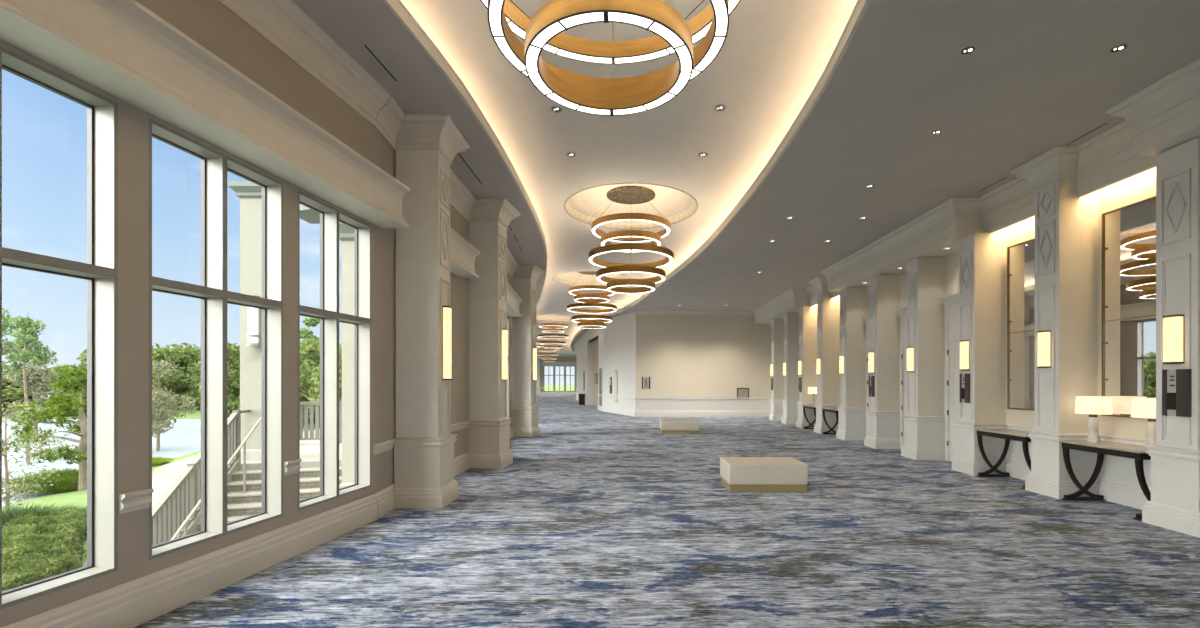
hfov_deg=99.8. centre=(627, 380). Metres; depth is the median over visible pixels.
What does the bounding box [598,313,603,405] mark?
wall
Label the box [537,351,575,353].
ceiling
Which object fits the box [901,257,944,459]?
column
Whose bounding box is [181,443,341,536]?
staircase
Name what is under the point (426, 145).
column
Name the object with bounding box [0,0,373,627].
wall
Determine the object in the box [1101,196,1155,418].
wall mirror
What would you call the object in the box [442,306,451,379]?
wall sconce
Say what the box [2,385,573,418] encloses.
shore
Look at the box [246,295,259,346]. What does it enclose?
wall lantern
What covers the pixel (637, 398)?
trim
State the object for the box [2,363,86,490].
tree
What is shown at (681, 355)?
wall
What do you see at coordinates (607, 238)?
diffuser
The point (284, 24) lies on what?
trim
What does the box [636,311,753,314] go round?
trim
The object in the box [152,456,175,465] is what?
ornamental grass
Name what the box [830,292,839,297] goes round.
trim
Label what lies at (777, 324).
column
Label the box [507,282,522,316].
trim
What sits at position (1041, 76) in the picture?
ceiling
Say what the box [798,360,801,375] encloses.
wall sconce
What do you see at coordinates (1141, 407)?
table lamp
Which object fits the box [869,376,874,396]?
room sign
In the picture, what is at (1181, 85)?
trim
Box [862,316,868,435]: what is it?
door
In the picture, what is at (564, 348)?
trim
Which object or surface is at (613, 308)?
diffuser
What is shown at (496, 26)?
diffuser
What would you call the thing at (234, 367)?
tree
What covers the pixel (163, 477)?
path
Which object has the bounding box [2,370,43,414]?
tree
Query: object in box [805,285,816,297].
trim
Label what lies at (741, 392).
print
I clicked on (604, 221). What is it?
diffuser
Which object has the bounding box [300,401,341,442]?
landing railing
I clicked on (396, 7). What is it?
trim
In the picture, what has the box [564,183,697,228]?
trim
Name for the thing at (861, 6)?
trim
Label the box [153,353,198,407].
tree
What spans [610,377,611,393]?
wall sign
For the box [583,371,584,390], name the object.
wall sign
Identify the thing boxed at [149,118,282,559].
window
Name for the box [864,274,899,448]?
column
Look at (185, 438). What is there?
lake
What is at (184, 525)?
stair handrail
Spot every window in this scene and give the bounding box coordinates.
[0,46,117,608]
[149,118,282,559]
[298,191,370,510]
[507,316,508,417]
[544,366,553,390]
[555,366,564,390]
[566,366,574,390]
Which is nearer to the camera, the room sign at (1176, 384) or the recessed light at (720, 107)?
the room sign at (1176, 384)
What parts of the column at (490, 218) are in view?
chair rail, moulding, crown moulding, panel, tall diamond panel, square diamond panel, long panel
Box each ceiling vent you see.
[363,44,398,81]
[457,153,482,183]
[978,177,1006,191]
[1064,122,1108,145]
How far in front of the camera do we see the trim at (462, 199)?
8.90 m
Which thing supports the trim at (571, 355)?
attached to the wall at (559, 358)
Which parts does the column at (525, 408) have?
chair rail, moulding, crown moulding, tall diamond panel, square diamond panel, long panel, panel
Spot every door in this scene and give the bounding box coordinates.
[599,367,602,405]
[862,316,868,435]
[895,305,906,448]
[940,291,958,460]
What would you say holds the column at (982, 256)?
on the floor
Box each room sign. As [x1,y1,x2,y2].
[799,377,801,391]
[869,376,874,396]
[960,374,969,402]
[1162,369,1191,416]
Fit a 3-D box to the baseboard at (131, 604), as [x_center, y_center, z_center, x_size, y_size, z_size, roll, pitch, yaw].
[-3.875,1.500,-0.993,0.050,0.300,14.128,0,0,7]
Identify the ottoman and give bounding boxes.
[659,419,697,433]
[719,457,807,491]
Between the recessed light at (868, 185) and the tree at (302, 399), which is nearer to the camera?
the recessed light at (868, 185)
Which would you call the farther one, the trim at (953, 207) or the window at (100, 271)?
the trim at (953, 207)
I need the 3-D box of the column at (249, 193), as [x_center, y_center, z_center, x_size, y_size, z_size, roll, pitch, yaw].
[-7.780,-1.225,10.780,0.850,5.750,0.850,0,0,0]
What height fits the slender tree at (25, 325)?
6.742 m
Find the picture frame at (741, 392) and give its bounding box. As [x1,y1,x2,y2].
[737,388,748,398]
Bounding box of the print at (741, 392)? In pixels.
[738,389,747,396]
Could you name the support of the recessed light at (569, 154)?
in the ceiling at (773, 55)
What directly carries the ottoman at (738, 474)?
on the floor
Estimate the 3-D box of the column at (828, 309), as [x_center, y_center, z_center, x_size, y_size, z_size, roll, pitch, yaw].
[6.268,-0.789,16.055,0.765,4.878,0.860,0,0,0]
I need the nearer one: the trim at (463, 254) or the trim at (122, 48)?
the trim at (122, 48)
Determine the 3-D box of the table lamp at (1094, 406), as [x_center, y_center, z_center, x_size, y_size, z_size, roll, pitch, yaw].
[6.320,0.520,6.860,0.380,0.620,0.380,0,0,0]
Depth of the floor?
4.78 m
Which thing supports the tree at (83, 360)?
on the shore
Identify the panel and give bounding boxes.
[593,340,597,406]
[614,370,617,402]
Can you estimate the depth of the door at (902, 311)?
12.13 m
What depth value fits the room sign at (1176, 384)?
5.56 m
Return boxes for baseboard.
[1,494,377,627]
[375,427,513,518]
[540,392,575,394]
[598,394,602,410]
[603,395,635,416]
[636,410,769,416]
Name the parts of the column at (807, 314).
tall diamond panel, long panel, panel, moulding, chair rail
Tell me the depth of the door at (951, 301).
10.33 m
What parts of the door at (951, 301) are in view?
cornice, casing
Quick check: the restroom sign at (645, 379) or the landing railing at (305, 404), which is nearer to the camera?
the landing railing at (305, 404)
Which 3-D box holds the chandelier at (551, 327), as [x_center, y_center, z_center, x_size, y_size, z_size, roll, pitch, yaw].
[-4.500,-3.017,30.400,1.852,2.062,1.852,0,0,0]
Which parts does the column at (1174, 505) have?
moulding, chair rail, tall diamond panel, long panel, panel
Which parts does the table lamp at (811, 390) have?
lamp shade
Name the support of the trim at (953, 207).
attached to the wall at (1142, 186)
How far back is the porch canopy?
12.54 m
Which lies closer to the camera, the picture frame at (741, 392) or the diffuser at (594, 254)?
the diffuser at (594, 254)
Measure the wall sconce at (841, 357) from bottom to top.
0.540 m
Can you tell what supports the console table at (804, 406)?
on the floor
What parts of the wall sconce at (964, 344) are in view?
plate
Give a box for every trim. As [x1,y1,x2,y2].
[0,0,409,228]
[119,459,301,513]
[218,0,390,125]
[374,96,403,147]
[374,438,394,454]
[382,0,546,303]
[393,148,476,220]
[450,227,479,277]
[450,420,469,431]
[468,214,517,278]
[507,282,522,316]
[537,316,570,321]
[537,346,571,350]
[552,271,630,285]
[556,354,575,356]
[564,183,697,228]
[570,0,871,349]
[575,311,635,351]
[587,330,597,341]
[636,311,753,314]
[636,397,770,399]
[636,400,769,409]
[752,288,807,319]
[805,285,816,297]
[808,294,816,306]
[820,197,981,283]
[828,217,998,291]
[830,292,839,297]
[839,405,1150,509]
[979,177,1034,216]
[982,192,1034,233]
[1076,147,1155,197]
[1077,120,1132,171]
[1104,57,1199,137]
[1133,95,1199,155]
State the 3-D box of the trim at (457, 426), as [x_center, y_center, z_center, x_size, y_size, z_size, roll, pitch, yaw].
[-3.030,0.815,8.350,0.045,0.130,2.500,0,0,1]
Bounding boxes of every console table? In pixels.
[803,405,815,431]
[822,408,837,437]
[976,429,1030,488]
[1061,440,1150,520]
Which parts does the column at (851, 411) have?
tall diamond panel, long panel, panel, moulding, chair rail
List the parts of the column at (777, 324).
tall diamond panel, long panel, panel, moulding, chair rail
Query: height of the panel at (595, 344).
4.300 m
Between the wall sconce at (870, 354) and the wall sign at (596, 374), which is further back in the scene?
the wall sign at (596, 374)
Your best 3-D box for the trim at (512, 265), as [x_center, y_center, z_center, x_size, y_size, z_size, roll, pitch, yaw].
[-3.138,-3.220,12.308,0.215,0.360,5.416,0,0,-4]
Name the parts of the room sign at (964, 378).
name panel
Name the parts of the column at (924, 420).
tall diamond panel, long panel, panel, moulding, chair rail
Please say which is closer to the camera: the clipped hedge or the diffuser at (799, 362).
the clipped hedge
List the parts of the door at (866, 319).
cornice, casing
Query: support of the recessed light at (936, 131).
in the ceiling at (1041, 76)
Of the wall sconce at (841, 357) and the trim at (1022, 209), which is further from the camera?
the wall sconce at (841, 357)
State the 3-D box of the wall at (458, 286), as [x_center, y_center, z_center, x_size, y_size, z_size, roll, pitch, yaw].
[-3.152,-0.275,8.101,0.195,8.250,3.000,0,0,1]
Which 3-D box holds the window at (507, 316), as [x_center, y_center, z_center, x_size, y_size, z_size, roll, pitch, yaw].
[-3.462,-0.291,13.903,0.189,3.083,1.160,0,0,-4]
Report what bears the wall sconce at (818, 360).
attached to the column at (828, 309)
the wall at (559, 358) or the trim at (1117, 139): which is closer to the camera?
the trim at (1117, 139)
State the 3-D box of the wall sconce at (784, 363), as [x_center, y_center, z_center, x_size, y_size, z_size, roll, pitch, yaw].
[6.048,-0.460,19.535,0.093,0.540,0.173,0,0,0]
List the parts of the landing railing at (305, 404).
post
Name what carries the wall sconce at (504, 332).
attached to the column at (490, 218)
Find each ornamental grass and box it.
[2,467,84,492]
[2,501,86,537]
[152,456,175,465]
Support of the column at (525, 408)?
on the floor
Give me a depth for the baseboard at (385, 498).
6.45 m
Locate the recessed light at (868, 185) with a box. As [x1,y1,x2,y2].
[864,184,874,187]
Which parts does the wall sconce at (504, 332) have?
plate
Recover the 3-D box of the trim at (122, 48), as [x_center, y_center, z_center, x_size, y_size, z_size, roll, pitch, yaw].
[-3.108,-2.107,3.953,0.355,0.475,4.484,0,0,7]
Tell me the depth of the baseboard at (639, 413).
23.24 m
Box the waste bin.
[578,394,584,404]
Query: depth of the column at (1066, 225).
7.14 m
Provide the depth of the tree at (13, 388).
50.69 m
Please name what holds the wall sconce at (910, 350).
attached to the column at (924, 420)
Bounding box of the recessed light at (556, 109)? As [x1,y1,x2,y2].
[550,106,562,112]
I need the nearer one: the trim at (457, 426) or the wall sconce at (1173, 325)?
the wall sconce at (1173, 325)
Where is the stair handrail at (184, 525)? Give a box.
[171,417,261,539]
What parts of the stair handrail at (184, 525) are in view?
post, post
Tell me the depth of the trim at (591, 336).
31.77 m
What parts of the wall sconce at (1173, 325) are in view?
plate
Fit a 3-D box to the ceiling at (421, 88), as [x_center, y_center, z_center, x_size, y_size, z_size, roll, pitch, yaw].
[-6.876,-3.410,23.751,6.133,0.020,63.633,0,0,-9]
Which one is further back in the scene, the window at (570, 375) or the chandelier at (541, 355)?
the window at (570, 375)
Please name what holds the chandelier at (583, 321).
hanging from the trim at (569, 278)
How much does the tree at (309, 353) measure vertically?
6.817 m
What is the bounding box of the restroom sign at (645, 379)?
[642,377,649,388]
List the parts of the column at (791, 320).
tall diamond panel, long panel, panel, moulding, chair rail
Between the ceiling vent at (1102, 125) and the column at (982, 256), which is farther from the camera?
the column at (982, 256)
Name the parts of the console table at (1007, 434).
leg, leg, leg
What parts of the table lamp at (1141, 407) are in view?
lamp shade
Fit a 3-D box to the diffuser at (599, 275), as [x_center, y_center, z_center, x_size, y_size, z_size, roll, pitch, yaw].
[0.065,-2.225,11.000,1.492,0.009,1.492,0,0,0]
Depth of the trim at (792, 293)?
19.03 m
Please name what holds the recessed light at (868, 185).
in the ceiling at (1041, 76)
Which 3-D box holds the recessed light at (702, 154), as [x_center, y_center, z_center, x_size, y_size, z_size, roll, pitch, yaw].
[1.240,-3.746,8.360,0.176,0.008,0.176,0,0,0]
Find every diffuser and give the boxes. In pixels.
[482,0,738,62]
[489,0,726,78]
[526,12,690,114]
[567,306,616,312]
[589,250,672,267]
[592,219,669,241]
[597,272,664,282]
[601,236,660,251]
[607,285,654,293]
[798,361,800,374]
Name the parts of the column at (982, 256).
tall diamond panel, long panel, panel, moulding, chair rail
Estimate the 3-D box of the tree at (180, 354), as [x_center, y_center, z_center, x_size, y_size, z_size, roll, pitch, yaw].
[-51.848,-0.139,58.682,7.901,8.926,8.275,0,0,-43]
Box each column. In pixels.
[228,181,261,460]
[339,222,353,488]
[394,114,469,508]
[468,198,520,468]
[512,265,545,436]
[537,355,540,394]
[769,318,783,420]
[781,313,798,423]
[796,306,816,428]
[808,277,839,433]
[836,288,865,439]
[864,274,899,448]
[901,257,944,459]
[952,233,1007,475]
[1010,146,1100,498]
[1142,137,1199,537]
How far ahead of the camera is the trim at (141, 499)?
3.45 m
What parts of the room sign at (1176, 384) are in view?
name panel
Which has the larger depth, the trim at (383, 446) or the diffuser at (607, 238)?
the diffuser at (607, 238)
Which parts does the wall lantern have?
glass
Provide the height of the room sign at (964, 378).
0.520 m
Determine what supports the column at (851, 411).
on the floor
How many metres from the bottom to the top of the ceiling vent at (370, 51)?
0.006 m
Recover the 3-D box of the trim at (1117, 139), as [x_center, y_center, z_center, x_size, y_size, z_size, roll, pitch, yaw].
[6.252,-3.086,6.513,0.172,0.288,1.285,0,0,0]
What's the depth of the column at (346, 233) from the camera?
7.04 m
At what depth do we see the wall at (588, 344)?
34.43 m
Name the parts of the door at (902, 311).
cornice, casing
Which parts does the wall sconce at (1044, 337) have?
plate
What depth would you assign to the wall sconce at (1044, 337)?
7.29 m
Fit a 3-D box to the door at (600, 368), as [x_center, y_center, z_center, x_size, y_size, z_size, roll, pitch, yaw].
[-1.547,0.430,28.289,0.089,2.440,1.210,0,0,-12]
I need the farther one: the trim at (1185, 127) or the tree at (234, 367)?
the tree at (234, 367)
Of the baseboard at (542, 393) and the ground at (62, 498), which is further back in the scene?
the baseboard at (542, 393)
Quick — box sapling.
[2,401,72,511]
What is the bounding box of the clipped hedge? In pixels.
[2,506,86,591]
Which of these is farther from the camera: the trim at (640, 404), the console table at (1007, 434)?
the trim at (640, 404)
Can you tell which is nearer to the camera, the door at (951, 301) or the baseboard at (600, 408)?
the door at (951, 301)
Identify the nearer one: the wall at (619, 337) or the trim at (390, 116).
the trim at (390, 116)
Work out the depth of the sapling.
11.65 m
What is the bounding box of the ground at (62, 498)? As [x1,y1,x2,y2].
[2,408,319,568]
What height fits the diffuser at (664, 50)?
0.009 m
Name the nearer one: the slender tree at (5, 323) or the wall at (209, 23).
the wall at (209, 23)
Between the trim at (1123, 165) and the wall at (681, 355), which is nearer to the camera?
the trim at (1123, 165)
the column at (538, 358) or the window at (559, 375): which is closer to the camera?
the column at (538, 358)
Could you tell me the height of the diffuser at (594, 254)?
0.009 m
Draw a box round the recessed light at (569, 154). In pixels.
[566,152,575,156]
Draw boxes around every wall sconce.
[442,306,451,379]
[501,329,507,379]
[533,347,536,380]
[770,364,772,376]
[783,362,785,375]
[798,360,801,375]
[816,358,820,374]
[839,355,843,373]
[868,351,873,372]
[907,347,913,371]
[959,340,969,370]
[1037,330,1050,367]
[1163,314,1184,363]
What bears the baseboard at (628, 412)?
attached to the wall at (619, 337)
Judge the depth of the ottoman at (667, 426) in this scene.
15.70 m
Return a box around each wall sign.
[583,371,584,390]
[595,373,597,383]
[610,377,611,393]
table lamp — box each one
[808,387,816,404]
[1075,396,1112,442]
[1131,398,1155,449]
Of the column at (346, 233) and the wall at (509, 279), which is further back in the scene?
the wall at (509, 279)
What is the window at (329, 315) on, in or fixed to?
in the wall at (209, 23)
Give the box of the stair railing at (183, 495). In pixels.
[152,410,249,545]
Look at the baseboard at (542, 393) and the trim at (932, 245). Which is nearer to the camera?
the trim at (932, 245)
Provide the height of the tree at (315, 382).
6.625 m
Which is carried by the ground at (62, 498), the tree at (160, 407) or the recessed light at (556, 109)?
the tree at (160, 407)
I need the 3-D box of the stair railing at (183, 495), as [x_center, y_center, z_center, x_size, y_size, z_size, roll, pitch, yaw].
[-7.342,1.990,8.603,0.100,2.820,3.911,0,0,-16]
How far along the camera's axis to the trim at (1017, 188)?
8.38 m
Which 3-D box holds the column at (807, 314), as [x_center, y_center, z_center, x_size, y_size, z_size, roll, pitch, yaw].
[6.334,-0.480,17.795,0.632,4.260,0.594,0,0,0]
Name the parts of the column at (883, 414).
tall diamond panel, long panel, panel, moulding, chair rail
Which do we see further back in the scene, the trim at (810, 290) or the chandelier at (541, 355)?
the chandelier at (541, 355)
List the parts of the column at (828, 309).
crown moulding, tall diamond panel, square diamond panel, long panel, panel, moulding, chair rail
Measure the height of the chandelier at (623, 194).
2.062 m
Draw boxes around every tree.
[2,308,39,377]
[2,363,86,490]
[2,366,76,396]
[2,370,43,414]
[2,377,29,415]
[3,359,67,434]
[5,314,57,463]
[14,386,85,414]
[18,377,86,414]
[65,349,164,400]
[152,342,200,409]
[152,360,196,450]
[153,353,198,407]
[165,360,200,410]
[198,345,239,394]
[199,341,239,418]
[300,338,319,406]
[300,338,319,427]
[307,343,341,410]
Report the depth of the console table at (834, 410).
15.64 m
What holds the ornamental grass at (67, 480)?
on the ground at (62, 498)
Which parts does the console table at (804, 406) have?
leg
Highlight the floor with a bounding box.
[134,394,1199,627]
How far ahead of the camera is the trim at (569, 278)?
19.40 m
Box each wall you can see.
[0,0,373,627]
[374,127,392,493]
[393,149,467,483]
[468,222,511,426]
[540,356,575,391]
[576,338,585,399]
[586,338,590,404]
[587,334,597,404]
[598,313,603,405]
[604,300,635,409]
[636,310,770,396]
[865,167,1155,438]
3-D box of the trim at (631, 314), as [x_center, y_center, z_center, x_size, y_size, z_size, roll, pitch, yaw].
[-3.211,-3.104,39.031,1.206,0.252,32.298,0,0,-11]
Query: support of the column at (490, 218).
on the floor
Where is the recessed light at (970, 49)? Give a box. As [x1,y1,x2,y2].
[957,44,978,56]
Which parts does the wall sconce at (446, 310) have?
plate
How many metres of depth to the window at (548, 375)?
61.90 m
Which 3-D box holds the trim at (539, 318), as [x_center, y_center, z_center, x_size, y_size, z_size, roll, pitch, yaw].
[-4.500,-3.894,30.400,2.900,0.312,2.900,0,0,0]
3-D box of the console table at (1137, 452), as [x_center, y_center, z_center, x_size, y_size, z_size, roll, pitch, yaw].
[6.320,1.240,6.505,0.560,0.820,1.100,0,0,0]
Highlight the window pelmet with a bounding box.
[542,362,575,365]
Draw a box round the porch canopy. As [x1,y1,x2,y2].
[300,204,319,223]
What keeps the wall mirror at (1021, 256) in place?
attached to the wall at (1142, 186)
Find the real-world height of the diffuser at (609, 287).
0.009 m
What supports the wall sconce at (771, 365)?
attached to the column at (777, 324)
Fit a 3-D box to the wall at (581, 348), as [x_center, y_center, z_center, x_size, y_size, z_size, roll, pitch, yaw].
[-3.647,-1.325,40.173,0.280,5.950,9.836,0,0,-10]
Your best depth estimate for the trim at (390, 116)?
6.25 m
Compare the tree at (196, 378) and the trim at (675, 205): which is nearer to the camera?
the trim at (675, 205)
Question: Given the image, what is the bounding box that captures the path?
[82,429,319,566]
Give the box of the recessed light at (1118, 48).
[1106,42,1130,54]
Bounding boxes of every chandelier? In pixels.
[480,0,740,115]
[537,339,555,357]
[538,316,568,348]
[541,347,557,361]
[567,271,616,328]
[588,186,673,293]
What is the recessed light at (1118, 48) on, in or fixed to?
in the ceiling at (1041, 76)
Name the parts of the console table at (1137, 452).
leg, leg, leg, leg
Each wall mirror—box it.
[1007,238,1034,410]
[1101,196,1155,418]
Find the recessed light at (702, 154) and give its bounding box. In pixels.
[698,152,707,156]
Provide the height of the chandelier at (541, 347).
2.062 m
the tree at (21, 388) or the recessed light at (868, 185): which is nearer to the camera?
the recessed light at (868, 185)
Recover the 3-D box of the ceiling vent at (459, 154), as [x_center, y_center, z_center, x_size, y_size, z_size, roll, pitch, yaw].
[-2.525,-3.397,8.115,0.041,0.006,1.190,0,0,1]
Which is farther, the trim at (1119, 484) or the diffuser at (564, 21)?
the trim at (1119, 484)
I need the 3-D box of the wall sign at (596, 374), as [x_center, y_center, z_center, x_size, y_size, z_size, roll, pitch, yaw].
[-2.012,-0.150,32.721,0.040,0.700,1.600,0,0,-12]
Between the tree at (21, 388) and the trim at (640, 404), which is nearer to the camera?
the trim at (640, 404)
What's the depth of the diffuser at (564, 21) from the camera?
3.05 m
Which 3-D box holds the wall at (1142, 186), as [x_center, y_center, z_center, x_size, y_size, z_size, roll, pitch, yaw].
[6.800,-1.325,7.800,0.300,5.950,31.600,0,0,0]
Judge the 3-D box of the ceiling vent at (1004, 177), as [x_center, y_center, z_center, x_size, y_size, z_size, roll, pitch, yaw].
[5.990,-3.227,8.300,0.040,0.006,0.620,0,0,0]
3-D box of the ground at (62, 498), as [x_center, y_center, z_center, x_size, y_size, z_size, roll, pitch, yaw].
[-34.500,3.900,15.000,63.000,1.500,90.000,0,0,0]
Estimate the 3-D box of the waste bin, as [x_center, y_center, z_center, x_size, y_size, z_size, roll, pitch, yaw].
[-3.219,1.270,35.195,0.420,0.760,0.430,0,0,-11]
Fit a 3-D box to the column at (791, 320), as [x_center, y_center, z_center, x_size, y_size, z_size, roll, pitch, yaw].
[6.334,-0.480,19.535,0.632,4.260,0.594,0,0,0]
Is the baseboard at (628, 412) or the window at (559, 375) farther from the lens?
the window at (559, 375)
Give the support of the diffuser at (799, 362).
attached to the wall sconce at (799, 361)
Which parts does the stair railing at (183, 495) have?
post, rail, post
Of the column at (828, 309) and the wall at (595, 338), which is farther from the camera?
the wall at (595, 338)
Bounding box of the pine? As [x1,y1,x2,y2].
[300,317,319,341]
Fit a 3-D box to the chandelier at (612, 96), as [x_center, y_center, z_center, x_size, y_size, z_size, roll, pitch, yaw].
[-0.120,-3.017,3.250,1.852,2.062,1.852,0,0,0]
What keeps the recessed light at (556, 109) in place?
in the ceiling at (773, 55)
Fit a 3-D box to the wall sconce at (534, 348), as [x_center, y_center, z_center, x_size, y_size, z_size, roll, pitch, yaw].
[-2.803,-0.510,15.225,0.088,1.000,0.168,0,0,11]
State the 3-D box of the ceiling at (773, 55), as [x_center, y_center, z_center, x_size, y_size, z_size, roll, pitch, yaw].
[-3.858,-3.750,23.500,13.224,0.001,63.000,0,0,0]
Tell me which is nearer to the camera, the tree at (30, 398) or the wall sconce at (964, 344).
the wall sconce at (964, 344)
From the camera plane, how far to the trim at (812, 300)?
17.35 m
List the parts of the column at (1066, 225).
crown moulding, tall diamond panel, square diamond panel, long panel, panel, moulding, chair rail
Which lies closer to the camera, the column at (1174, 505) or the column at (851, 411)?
the column at (1174, 505)
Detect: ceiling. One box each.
[292,0,545,300]
[401,0,856,345]
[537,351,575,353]
[571,0,1199,350]
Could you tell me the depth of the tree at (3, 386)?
51.35 m
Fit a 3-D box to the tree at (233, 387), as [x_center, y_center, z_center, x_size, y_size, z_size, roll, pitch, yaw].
[-29.518,0.351,38.153,4.684,7.004,4.461,0,0,-27]
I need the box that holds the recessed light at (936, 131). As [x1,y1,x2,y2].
[929,129,943,135]
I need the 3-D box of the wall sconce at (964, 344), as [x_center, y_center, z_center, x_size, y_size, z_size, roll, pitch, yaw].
[6.048,-0.460,9.095,0.093,0.540,0.173,0,0,0]
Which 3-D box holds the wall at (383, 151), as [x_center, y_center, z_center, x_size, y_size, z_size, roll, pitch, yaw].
[-3.147,-0.275,6.303,0.195,8.250,0.581,0,0,-4]
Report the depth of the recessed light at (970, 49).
4.93 m
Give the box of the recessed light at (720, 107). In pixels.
[713,104,725,111]
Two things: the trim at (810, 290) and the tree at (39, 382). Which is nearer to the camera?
the trim at (810, 290)
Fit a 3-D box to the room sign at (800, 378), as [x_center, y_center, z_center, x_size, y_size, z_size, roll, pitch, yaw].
[6.072,0.130,17.795,0.045,0.520,0.270,0,0,0]
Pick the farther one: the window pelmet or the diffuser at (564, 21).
the window pelmet
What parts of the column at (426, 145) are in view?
chair rail, moulding, crown moulding, panel, tall diamond panel, square diamond panel, long panel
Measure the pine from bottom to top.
9.136 m
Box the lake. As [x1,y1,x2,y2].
[2,419,200,506]

